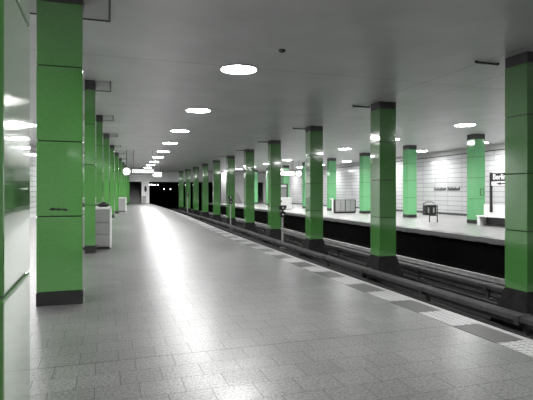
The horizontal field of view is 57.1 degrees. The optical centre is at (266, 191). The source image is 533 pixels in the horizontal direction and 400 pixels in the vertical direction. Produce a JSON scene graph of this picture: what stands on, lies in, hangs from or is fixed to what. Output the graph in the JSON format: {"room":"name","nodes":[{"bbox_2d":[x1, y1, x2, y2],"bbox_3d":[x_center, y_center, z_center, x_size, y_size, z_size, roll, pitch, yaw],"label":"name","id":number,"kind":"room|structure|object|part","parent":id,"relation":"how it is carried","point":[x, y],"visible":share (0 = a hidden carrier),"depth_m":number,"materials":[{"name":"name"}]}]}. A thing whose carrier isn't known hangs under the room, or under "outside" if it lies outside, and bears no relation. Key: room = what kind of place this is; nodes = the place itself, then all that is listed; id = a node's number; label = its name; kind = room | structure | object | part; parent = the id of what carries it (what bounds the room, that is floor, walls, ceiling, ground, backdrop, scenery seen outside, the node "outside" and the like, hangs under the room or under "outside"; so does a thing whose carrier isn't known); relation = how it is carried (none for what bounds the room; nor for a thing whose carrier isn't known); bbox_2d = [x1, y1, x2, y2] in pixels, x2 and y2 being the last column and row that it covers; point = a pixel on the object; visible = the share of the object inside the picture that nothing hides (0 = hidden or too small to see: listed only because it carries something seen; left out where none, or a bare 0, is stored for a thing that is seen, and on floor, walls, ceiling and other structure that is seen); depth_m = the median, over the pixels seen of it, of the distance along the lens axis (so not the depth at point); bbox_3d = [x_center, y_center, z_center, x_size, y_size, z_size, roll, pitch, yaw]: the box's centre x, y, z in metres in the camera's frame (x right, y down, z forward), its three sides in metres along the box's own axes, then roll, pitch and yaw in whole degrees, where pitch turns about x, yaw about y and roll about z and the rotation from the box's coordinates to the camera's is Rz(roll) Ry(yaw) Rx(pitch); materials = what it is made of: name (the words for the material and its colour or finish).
{"room":"metro station","nodes":[
{"label":"metro station","id":0,"kind":"room"},
{"bbox_2d":[30,150,37,217],"bbox_3d":[-12.986,-0.420,26.790,1.374,4.100,77.106,0,0,-16],"label":"wall","id":1,"kind":"structure","parent":0,"point":[32,154],"depth_m":29.14,"materials":[{"name":"white tile"}]},
{"bbox_2d":[149,182,212,209],"bbox_3d":[-18.624,0.520,89.068,10.000,4.420,44.050,0,0,-19],"label":"tunnel","id":2,"kind":"structure","parent":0,"point":[157,194],"depth_m":107.65,"materials":[{"name":"black"}]},
{"bbox_2d":[130,171,265,202],"bbox_3d":[-11.248,-0.135,68.126,25.006,5.730,0.350,0,0,-18],"label":"wall","id":3,"kind":"structure","parent":0,"point":[166,176],"depth_m":67.90,"materials":[{"name":"white paint"}]},
{"bbox_2d":[142,183,148,196],"bbox_3d":[-16.349,-0.295,66.196,0.840,1.850,0.054,0,0,-18],"label":"poster panel","id":4,"kind":"object","parent":3,"relation":"attached to","point":[145,186],"visible":0.87,"depth_m":66.18,"materials":[{"name":"white paper"}]},
{"bbox_2d":[208,203,504,245],"bbox_3d":[2.831,1.609,32.057,0.504,0.161,77.022,0,0,-17],"label":"trim","id":5,"kind":"structure","parent":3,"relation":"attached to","point":[429,232],"depth_m":19.59,"materials":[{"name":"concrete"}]},
{"bbox_2d":[258,182,262,202],"bbox_3d":[-2.124,-1.920,74.580,1.900,7.500,6.800,0,0,-18],"label":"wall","id":6,"kind":"structure","parent":0,"point":[260,185],"depth_m":72.95,"materials":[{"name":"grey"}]},
{"bbox_2d":[27,203,532,399],"bbox_3d":[-9.189,1.630,28.038,9.250,0.200,77.264,0,0,-17],"label":"floor","id":7,"kind":"structure","parent":0,"point":[177,308],"depth_m":5.08,"materials":[{"name":"tile"}]},
{"bbox_2d":[0,0,29,399],"bbox_3d":[-1.177,-0.635,1.694,0.588,4.330,0.588,0,0,-18],"label":"tiled column","id":8,"kind":"structure","parent":7,"relation":"on","point":[14,14],"depth_m":1.70,"materials":[{"name":"green tile"}]},
{"bbox_2d":[36,0,84,306],"bbox_3d":[-2.885,-0.635,6.901,0.588,4.330,0.588,0,0,-18],"label":"tiled column","id":9,"kind":"structure","parent":7,"relation":"on","point":[60,24],"depth_m":6.63,"materials":[{"name":"green tile"}]},
{"bbox_2d":[84,80,95,252],"bbox_3d":[-4.647,-0.635,12.459,0.588,4.330,0.588,0,0,-17],"label":"tiled column","id":10,"kind":"structure","parent":7,"relation":"on","point":[90,85],"depth_m":12.23,"materials":[{"name":"green tile"}]},
{"bbox_2d":[96,115,102,205],"bbox_3d":[-6.328,-0.635,18.045,0.588,4.330,0.588,0,0,-16],"label":"tiled column","id":11,"kind":"structure","parent":7,"relation":"on","point":[99,118],"depth_m":17.82,"materials":[{"name":"green tile"}]},
{"bbox_2d":[96,206,111,248],"bbox_3d":[-4.807,0.970,13.471,1.050,1.120,0.900,0,0,-17],"label":"base cabinet","id":12,"kind":"object","parent":7,"relation":"on","point":[103,214],"visible":0.46,"depth_m":13.14,"materials":[{"name":"grey metal"}]},
{"bbox_3d":[-4.678,0.667,13.050,0.930,0.293,0.020,0,0,-17],"label":"panel","id":13,"kind":"part","parent":12,"relation":"part of","materials":[{"name":"grey metal"}]},
{"bbox_3d":[-4.678,0.980,13.050,0.930,0.293,0.020,0,0,-17],"label":"panel","id":14,"kind":"part","parent":12,"relation":"part of","materials":[{"name":"grey metal"}]},
{"bbox_3d":[-4.678,1.293,13.050,0.930,0.293,0.020,0,0,-17],"label":"panel","id":15,"kind":"part","parent":12,"relation":"part of","materials":[{"name":"grey metal"}]},
{"bbox_2d":[96,202,109,206],"bbox_3d":[-4.495,0.342,13.470,0.353,0.136,0.262,0,0,-18],"label":"bag","id":16,"kind":"object","parent":12,"relation":"on","point":[103,204],"visible":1,"depth_m":13.38,"materials":[{"name":"black plastic"}]},
{"bbox_2d":[103,133,109,205],"bbox_3d":[-7.888,-0.635,23.670,0.588,4.330,0.588,0,0,-15],"label":"tiled column","id":17,"kind":"structure","parent":7,"relation":"on","point":[106,137],"depth_m":23.44,"materials":[{"name":"green tile"}]},
{"bbox_2d":[110,145,114,217],"bbox_3d":[-9.395,-0.635,29.314,0.588,4.330,0.588,0,0,-15],"label":"tiled column","id":18,"kind":"structure","parent":7,"relation":"on","point":[112,147],"depth_m":29.08,"materials":[{"name":"green tile"}]},
{"bbox_2d":[114,152,118,213],"bbox_3d":[-10.854,-0.635,34.973,0.588,4.330,0.588,0,0,-14],"label":"tiled column","id":19,"kind":"structure","parent":7,"relation":"on","point":[116,197],"depth_m":34.74,"materials":[{"name":"green tile"}]},
{"bbox_2d":[119,158,121,196],"bbox_3d":[-12.298,-0.635,40.638,0.588,4.330,0.588,0,0,-14],"label":"tiled column","id":20,"kind":"structure","parent":7,"relation":"on","point":[120,159],"depth_m":40.40,"materials":[{"name":"green tile"}]},
{"bbox_2d":[119,197,126,211],"bbox_3d":[-11.617,0.980,38.344,1.250,1.100,0.900,0,0,-14],"label":"base cabinet","id":21,"kind":"object","parent":7,"relation":"on","point":[122,200],"visible":0.45,"depth_m":38.01,"materials":[{"name":"white ceramic"}]},
{"bbox_2d":[122,162,123,196],"bbox_3d":[-13.746,-0.635,46.301,0.588,4.330,0.588,0,0,-14],"label":"tiled column","id":22,"kind":"structure","parent":7,"relation":"on","point":[122,162],"depth_m":46.06,"materials":[{"name":"green tile"}]},
{"bbox_2d":[124,165,125,196],"bbox_3d":[-15.166,-0.635,51.974,0.588,4.330,0.588,0,0,-14],"label":"tiled column","id":23,"kind":"structure","parent":7,"relation":"on","point":[124,165],"depth_m":51.73,"materials":[{"name":"green tile"}]},
{"bbox_2d":[126,176,127,204],"bbox_3d":[-16.583,-0.635,57.647,0.588,4.330,0.588,0,0,-14],"label":"tiled column","id":24,"kind":"structure","parent":7,"relation":"on","point":[126,176],"depth_m":57.43,"materials":[{"name":"green tile"}]},
{"bbox_2d":[128,175,129,203],"bbox_3d":[-18.009,-0.635,63.318,0.588,4.330,0.588,0,0,-14],"label":"tiled column","id":25,"kind":"structure","parent":7,"relation":"on","point":[128,175],"depth_m":63.09,"materials":[{"name":"green tile"}]},
{"bbox_2d":[148,203,532,356],"bbox_3d":[-4.925,1.629,29.673,0.778,0.202,76.584,0,0,-17],"label":"trim","id":26,"kind":"structure","parent":7,"relation":"attached to","point":[525,347],"depth_m":6.66,"materials":[{"name":"grey tile"}]},
{"bbox_2d":[149,203,532,342],"bbox_3d":[-4.661,1.609,29.550,0.505,0.161,77.022,0,0,-17],"label":"trim","id":27,"kind":"structure","parent":7,"relation":"attached to","point":[404,296],"depth_m":7.04,"materials":[{"name":"concrete"}]},
{"bbox_2d":[28,0,532,172],"bbox_3d":[-0.801,-2.900,30.998,28.757,0.200,77.300,0,0,-18],"label":"ceiling","id":28,"kind":"structure","parent":0,"point":[161,59],"depth_m":11.48,"materials":[{"name":"white paint"}]},
{"bbox_2d":[30,0,110,21],"bbox_3d":[-2.987,-2.783,7.215,1.320,0.035,1.200,0,0,-18],"label":"ceiling hatch","id":29,"kind":"object","parent":28,"relation":"attached to","point":[94,10],"visible":0.54,"depth_m":7.47,"materials":[{"name":"grey metal"}]},
{"bbox_2d":[96,80,110,91],"bbox_3d":[-4.745,-2.783,12.775,1.320,0.035,1.200,0,0,-17],"label":"ceiling hatch","id":30,"kind":"object","parent":28,"relation":"attached to","point":[105,86],"visible":0.45,"depth_m":12.92,"materials":[{"name":"grey metal"}]},
{"bbox_2d":[103,115,113,120],"bbox_3d":[-6.420,-2.783,18.361,1.320,0.035,1.200,0,0,-16],"label":"ceiling hatch","id":31,"kind":"object","parent":28,"relation":"attached to","point":[105,117],"visible":0.45,"depth_m":18.55,"materials":[{"name":"grey metal"}]},
{"bbox_2d":[122,150,130,175],"bbox_3d":[-9.340,-1.950,32.727,0.540,1.700,0.226,0,0,-15],"label":"clock","id":32,"kind":"object","parent":28,"relation":"hanging from","point":[126,171],"visible":1,"depth_m":32.66,"materials":[{"name":"white"}]},
{"bbox_2d":[131,150,154,174],"bbox_3d":[-8.337,-1.995,33.063,1.550,1.610,0.200,0,0,-15],"label":"sign","id":33,"kind":"object","parent":28,"relation":"hanging from","point":[133,170],"visible":1,"depth_m":32.98,"materials":[{"name":"grey metal"}]},
{"bbox_3d":[-8.337,-1.400,33.063,1.470,0.340,0.170,0,0,-15],"label":"lit panel","id":34,"kind":"part","parent":33,"relation":"part of","materials":[{"name":"white plastic"}]},
{"bbox_2d":[170,129,188,131],"bbox_3d":[-3.943,-2.783,22.312,0.870,0.034,0.870,0,0,-18],"label":"recessed light","id":35,"kind":"object","parent":28,"relation":"in","point":[173,130],"visible":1,"depth_m":22.05,"materials":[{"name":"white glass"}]},
{"bbox_2d":[172,130,188,131],"bbox_3d":[-3.943,-2.782,22.312,0.800,0.032,0.800,0,0,-18],"label":"diffuser","id":36,"kind":"object","parent":35,"relation":"attached to","point":[172,130],"depth_m":22.29,"materials":[{"name":"white plastic"}]},
{"bbox_2d":[185,108,210,112],"bbox_3d":[-2.327,-2.783,16.705,0.870,0.034,0.870,0,0,-18],"label":"recessed light","id":37,"kind":"object","parent":28,"relation":"in","point":[195,110],"visible":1,"depth_m":16.63,"materials":[{"name":"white glass"}]},
{"bbox_2d":[220,64,257,73],"bbox_3d":[-0.626,-2.783,11.126,0.870,0.034,0.870,0,0,-18],"label":"recessed light","id":38,"kind":"object","parent":28,"relation":"in","point":[229,68],"visible":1,"depth_m":11.05,"materials":[{"name":"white glass"}]},
{"bbox_2d":[281,171,294,175],"bbox_3d":[1.730,-2.120,44.024,1.750,1.360,0.200,0,0,-17],"label":"sign","id":39,"kind":"object","parent":28,"relation":"hanging from","point":[283,173],"visible":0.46,"depth_m":43.99,"materials":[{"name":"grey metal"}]},
{"bbox_3d":[1.730,-1.670,44.024,1.670,0.380,0.170,0,0,-17],"label":"lit panel","id":40,"kind":"part","parent":39,"relation":"part of","materials":[{"name":"white plastic"}]},
{"bbox_2d":[295,161,301,176],"bbox_3d":[2.916,-2.100,44.420,0.540,1.400,0.226,0,0,-17],"label":"clock","id":41,"kind":"object","parent":28,"relation":"hanging from","point":[298,173],"visible":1,"depth_m":44.38,"materials":[{"name":"white"}]},
{"bbox_2d":[454,123,475,126],"bbox_3d":[8.234,-2.783,20.344,0.870,0.034,0.870,0,0,-18],"label":"recessed light","id":42,"kind":"object","parent":28,"relation":"in","point":[461,124],"visible":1,"depth_m":20.14,"materials":[{"name":"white glass"}]},
{"bbox_2d":[455,124,474,126],"bbox_3d":[8.234,-2.782,20.344,0.800,0.032,0.800,0,0,-18],"label":"diffuser","id":43,"kind":"object","parent":42,"relation":"attached to","point":[458,125],"depth_m":20.38,"materials":[{"name":"white plastic"}]},
{"bbox_2d":[475,61,499,64],"bbox_3d":[4.753,-2.774,10.554,0.640,0.052,0.060,0,0,-18],"label":"rod","id":44,"kind":"object","parent":28,"relation":"attached to","point":[478,62],"visible":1,"depth_m":10.53,"materials":[{"name":"grey metal"}]},
{"bbox_2d":[153,204,532,334],"bbox_3d":[-7.696,2.780,51.731,10.842,0.100,121.000,0,0,-19],"label":"floor","id":45,"kind":"structure","parent":0,"point":[485,272],"depth_m":17.26,"materials":[{"name":"black concrete"}]},
{"bbox_2d":[178,171,183,212],"bbox_3d":[-11.484,-0.035,65.775,0.994,5.530,0.994,0,0,-18],"label":"tiled column","id":46,"kind":"structure","parent":45,"relation":"on","point":[180,174],"depth_m":65.50,"materials":[{"name":"green tile"}]},
{"bbox_2d":[183,169,191,213],"bbox_3d":[-9.683,-0.035,60.230,0.994,5.530,0.994,0,0,-18],"label":"tiled column","id":47,"kind":"structure","parent":45,"relation":"on","point":[187,171],"depth_m":59.98,"materials":[{"name":"green tile"}]},
{"bbox_2d":[191,167,199,216],"bbox_3d":[-7.908,-0.035,54.676,0.994,5.530,0.994,0,0,-18],"label":"tiled column","id":48,"kind":"structure","parent":45,"relation":"on","point":[195,210],"depth_m":54.38,"materials":[{"name":"green tile"}]},
{"bbox_2d":[199,164,210,219],"bbox_3d":[-6.166,-0.035,49.111,0.994,5.530,0.994,0,0,-17],"label":"tiled column","id":49,"kind":"structure","parent":45,"relation":"on","point":[204,213],"depth_m":48.81,"materials":[{"name":"green tile"}]},
{"bbox_2d":[210,160,222,222],"bbox_3d":[-4.449,-0.035,43.538,0.994,5.530,0.994,0,0,-17],"label":"tiled column","id":50,"kind":"structure","parent":45,"relation":"on","point":[216,215],"depth_m":43.27,"materials":[{"name":"green tile"}]},
{"bbox_2d":[223,156,237,227],"bbox_3d":[-2.787,-0.035,37.947,0.994,5.530,0.994,0,0,-16],"label":"tiled column","id":51,"kind":"structure","parent":45,"relation":"on","point":[230,160],"depth_m":37.67,"materials":[{"name":"green tile"}]},
{"bbox_2d":[228,196,232,229],"bbox_3d":[-2.618,1.510,35.399,0.320,2.440,0.240,0,0,-16],"label":"signal","id":52,"kind":"object","parent":45,"relation":"on","point":[229,197],"visible":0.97,"depth_m":35.34,"materials":[{"name":"black metal"}]},
{"bbox_2d":[196,219,288,254],"bbox_3d":[-1.953,2.660,30.456,0.594,0.140,77.024,0,0,-17],"label":"duct","id":53,"kind":"object","parent":45,"relation":"on","point":[196,219],"visible":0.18,"depth_m":30.10,"materials":[{"name":"metal"}]},
{"bbox_2d":[240,149,257,233],"bbox_3d":[-1.149,-0.035,32.347,0.994,5.530,0.994,0,0,-16],"label":"tiled column","id":54,"kind":"structure","parent":45,"relation":"on","point":[248,224],"depth_m":32.07,"materials":[{"name":"green tile"}]},
{"bbox_2d":[263,140,284,242],"bbox_3d":[0.427,-0.035,26.727,0.994,5.530,0.994,0,0,-16],"label":"tiled column","id":55,"kind":"structure","parent":45,"relation":"on","point":[274,230],"depth_m":26.44,"materials":[{"name":"green tile"}]},
{"bbox_2d":[279,206,285,248],"bbox_3d":[0.756,1.700,23.769,0.320,2.060,0.240,0,0,-16],"label":"signal","id":56,"kind":"object","parent":45,"relation":"on","point":[282,208],"visible":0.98,"depth_m":23.72,"materials":[{"name":"black metal"}]},
{"bbox_3d":[0.775,1.975,23.775,0.240,1.510,0.240,0,0,-16],"label":"post","id":57,"kind":"part","parent":56,"relation":"part of","materials":[{"name":"white metal"}]},
{"bbox_2d":[301,126,328,257],"bbox_3d":[2.042,-0.035,21.003,0.994,5.530,0.994,0,0,-16],"label":"tiled column","id":58,"kind":"structure","parent":45,"relation":"on","point":[313,241],"depth_m":20.74,"materials":[{"name":"green tile"}]},
{"bbox_2d":[158,204,500,297],"bbox_3d":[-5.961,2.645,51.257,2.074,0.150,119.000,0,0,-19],"label":"rail","id":59,"kind":"object","parent":45,"relation":"on","point":[404,270],"visible":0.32,"depth_m":15.48,"materials":[{"name":"metal"}]},
{"bbox_2d":[165,204,504,284],"bbox_3d":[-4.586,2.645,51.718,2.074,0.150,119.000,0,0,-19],"label":"rail","id":60,"kind":"object","parent":45,"relation":"on","point":[416,261],"visible":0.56,"depth_m":18.09,"materials":[{"name":"metal"}]},
{"bbox_2d":[191,210,504,300],"bbox_3d":[0.094,2.522,31.142,0.804,0.415,77.028,0,0,-17],"label":"rail","id":61,"kind":"object","parent":45,"relation":"on","point":[488,287],"visible":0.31,"depth_m":14.70,"materials":[{"name":"grey metal"}]},
{"bbox_2d":[171,208,532,339],"bbox_3d":[-1.749,2.494,30.523,0.954,0.472,77.032,0,0,-17],"label":"rail","id":62,"kind":"object","parent":45,"relation":"on","point":[514,317],"visible":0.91,"depth_m":12.32,"materials":[{"name":"grey metal"}]},
{"bbox_2d":[187,215,532,336],"bbox_3d":[-1.877,2.690,32.060,0.347,0.070,58.027,0,0,-17],"label":"rail","id":63,"kind":"object","parent":45,"relation":"on","point":[413,295],"visible":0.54,"depth_m":13.09,"materials":[{"name":"black metal"}]},
{"bbox_2d":[238,226,497,304],"bbox_3d":[-0.531,2.690,32.511,0.347,0.070,58.027,0,0,-17],"label":"rail","id":64,"kind":"object","parent":45,"relation":"on","point":[407,277],"visible":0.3,"depth_m":14.12,"materials":[{"name":"black metal"}]},
{"bbox_2d":[362,101,404,281],"bbox_3d":[3.683,-0.035,15.479,0.994,5.530,0.994,0,0,-17],"label":"tiled column","id":65,"kind":"structure","parent":45,"relation":"on","point":[383,258],"depth_m":15.22,"materials":[{"name":"green tile"}]},
{"bbox_2d":[490,51,532,332],"bbox_3d":[5.363,-0.035,10.093,0.994,5.530,0.994,0,0,-18],"label":"tiled column","id":66,"kind":"structure","parent":45,"relation":"on","point":[517,294],"depth_m":9.89,"materials":[{"name":"green tile"}]},
{"bbox_2d":[209,205,504,273],"bbox_3d":[3.319,2.225,32.220,0.574,1.010,77.024,0,0,-17],"label":"wall","id":67,"kind":"structure","parent":0,"point":[484,256],"depth_m":20.46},
{"bbox_2d":[220,202,505,237],"bbox_3d":[7.449,1.630,33.602,9.361,0.200,77.255,0,0,-17],"label":"floor","id":68,"kind":"structure","parent":0,"point":[450,223],"depth_m":25.41,"materials":[{"name":"tile"}]},
{"bbox_2d":[220,171,241,202],"bbox_3d":[-5.149,-0.620,67.348,2.900,4.300,3.000,0,0,-18],"label":"wall","id":69,"kind":"structure","parent":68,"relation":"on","point":[222,173],"depth_m":65.61,"materials":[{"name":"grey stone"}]},
{"bbox_2d":[254,170,257,203],"bbox_3d":[-1.483,-0.635,63.016,0.588,4.330,0.588,0,0,-18],"label":"tiled column","id":70,"kind":"structure","parent":68,"relation":"on","point":[255,171],"depth_m":62.76,"materials":[{"name":"green tile"}]},
{"bbox_2d":[266,168,267,204],"bbox_3d":[0.292,-0.635,57.462,0.588,4.330,0.588,0,0,-18],"label":"tiled column","id":71,"kind":"structure","parent":68,"relation":"on","point":[266,168],"depth_m":57.26,"materials":[{"name":"green tile"}]},
{"bbox_2d":[281,184,287,196],"bbox_3d":[1.477,0.360,47.947,1.240,2.340,0.160,0,0,-17],"label":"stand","id":72,"kind":"object","parent":68,"relation":"on","point":[284,187],"visible":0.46,"depth_m":47.99,"materials":[{"name":"grey metal"}]},
{"bbox_3d":[1.477,0.505,47.947,1.040,1.850,0.080,0,0,-17],"label":"panel","id":73,"kind":"part","parent":72,"relation":"part of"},
{"bbox_2d":[282,165,288,196],"bbox_3d":[2.035,-0.635,51.898,0.588,4.330,0.588,0,0,-17],"label":"tiled column","id":74,"kind":"structure","parent":68,"relation":"on","point":[285,179],"depth_m":51.65,"materials":[{"name":"green tile"}]},
{"bbox_2d":[281,197,291,209],"bbox_3d":[1.405,1.005,43.012,1.500,1.050,0.712,0,0,-17],"label":"kiosk","id":75,"kind":"object","parent":68,"relation":"on","point":[285,201],"visible":0.52,"depth_m":42.78,"materials":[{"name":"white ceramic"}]},
{"bbox_2d":[302,162,305,207],"bbox_3d":[3.752,-0.635,46.324,0.588,4.330,0.588,0,0,-17],"label":"tiled column","id":76,"kind":"structure","parent":68,"relation":"on","point":[303,163],"depth_m":46.20,"materials":[{"name":"green tile"}]},
{"bbox_2d":[327,158,335,210],"bbox_3d":[5.414,-0.635,40.733,0.588,4.330,0.588,0,0,-16],"label":"tiled column","id":77,"kind":"structure","parent":68,"relation":"on","point":[331,162],"depth_m":40.46,"materials":[{"name":"green tile"}]},
{"bbox_2d":[333,199,355,212],"bbox_3d":[5.672,1.040,35.776,1.640,0.980,0.545,0,0,-16],"label":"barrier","id":78,"kind":"object","parent":68,"relation":"on","point":[340,205],"visible":0.96,"depth_m":35.56,"materials":[{"name":"grey metal"}]},
{"bbox_3d":[5.157,1.000,35.380,0.350,0.820,0.020,0,0,-16],"label":"door","id":79,"kind":"part","parent":78,"relation":"part of","materials":[{"name":"grey metal"}]},
{"bbox_3d":[5.517,1.000,35.484,0.350,0.820,0.020,0,0,-16],"label":"door","id":80,"kind":"part","parent":78,"relation":"part of","materials":[{"name":"grey metal"}]},
{"bbox_3d":[5.916,1.000,35.599,0.350,0.820,0.020,0,0,-16],"label":"door","id":81,"kind":"part","parent":78,"relation":"part of","materials":[{"name":"grey metal"}]},
{"bbox_3d":[6.276,1.000,35.703,0.350,0.820,0.020,0,0,-16],"label":"door","id":82,"kind":"part","parent":78,"relation":"part of","materials":[{"name":"grey metal"}]},
{"bbox_2d":[359,153,369,213],"bbox_3d":[7.052,-0.635,35.133,0.588,4.330,0.588,0,0,-16],"label":"tiled column","id":83,"kind":"structure","parent":68,"relation":"on","point":[364,158],"depth_m":34.87,"materials":[{"name":"green tile"}]},
{"bbox_2d":[403,145,416,217],"bbox_3d":[8.629,-0.635,29.513,0.588,4.330,0.588,0,0,-16],"label":"tiled column","id":84,"kind":"structure","parent":68,"relation":"on","point":[409,151],"depth_m":29.26,"materials":[{"name":"green tile"}]},
{"bbox_2d":[423,201,437,221],"bbox_3d":[8.429,0.993,25.174,0.847,1.075,0.348,0,0,-10],"label":"litter bin","id":85,"kind":"object","parent":68,"relation":"on","point":[430,210],"visible":1,"depth_m":25.02,"materials":[{"name":"black metal"}]},
{"bbox_2d":[467,134,484,223],"bbox_3d":[10.214,-0.635,23.891,0.588,4.330,0.597,0,0,-16],"label":"tiled column","id":86,"kind":"structure","parent":68,"relation":"on","point":[475,142],"depth_m":23.64,"materials":[{"name":"green tile"}]},
{"bbox_2d":[476,204,504,226],"bbox_3d":[10.361,1.050,21.347,0.610,0.960,3.100,0,0,-17],"label":"bench","id":87,"kind":"object","parent":68,"relation":"on","point":[497,217],"visible":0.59,"depth_m":22.18,"materials":[{"name":"white ceramic"}]},
{"bbox_3d":[10.332,1.100,21.338,0.550,0.060,2.800,0,0,-17],"label":"seat","id":88,"kind":"part","parent":87,"relation":"part of","materials":[{"name":"white plastic"}]},
{"bbox_2d":[490,172,505,211],"bbox_3d":[10.613,0.020,21.109,0.090,1.820,2.700,0,0,-17],"label":"station sign","id":89,"kind":"object","parent":87,"relation":"attached to","point":[500,177],"visible":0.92,"depth_m":22.11,"materials":[{"name":"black metal"}]},
{"bbox_3d":[10.245,0.020,22.356,0.080,1.820,0.100,0,0,-17],"label":"post","id":90,"kind":"part","parent":89,"relation":"part of","materials":[{"name":"black metal"}]},
{"bbox_2d":[281,150,504,213],"bbox_3d":[11.831,-0.420,35.068,0.724,4.100,77.028,0,0,-17],"label":"wall","id":91,"kind":"structure","parent":0,"point":[446,172],"depth_m":34.50,"materials":[{"name":"white tile"}]},
{"bbox_2d":[292,203,466,215],"bbox_3d":[11.679,1.460,35.017,0.444,0.140,77.020,0,0,-17],"label":"baseboard","id":92,"kind":"structure","parent":91,"relation":"attached to","point":[446,213],"depth_m":33.65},
{"bbox_2d":[290,143,504,172],"bbox_3d":[11.845,-2.635,35.073,0.694,0.330,77.027,0,0,-17],"label":"trim","id":93,"kind":"structure","parent":91,"relation":"attached to","point":[497,146],"depth_m":34.00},
{"bbox_2d":[434,187,459,190],"bbox_3d":[12.221,-0.225,33.280,0.024,0.252,2.839,0,0,-16],"label":"lettering","id":94,"kind":"object","parent":91,"relation":"attached to","point":[441,188],"depth_m":33.37,"materials":[{"name":"black"}]},
{"bbox_3d":[-19.052,-1.920,68.916,3.000,7.500,6.800,0,0,-19],"label":"stairwell","id":95,"kind":"object","parent":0,"visible":0},
{"bbox_2d":[129,182,140,202],"bbox_3d":[-19.068,-0.606,68.963,2.400,4.272,6.124,0,0,-18],"label":"staircase","id":96,"kind":"structure","parent":95,"relation":"on","point":[135,197],"depth_m":68.55,"materials":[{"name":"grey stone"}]}
]}

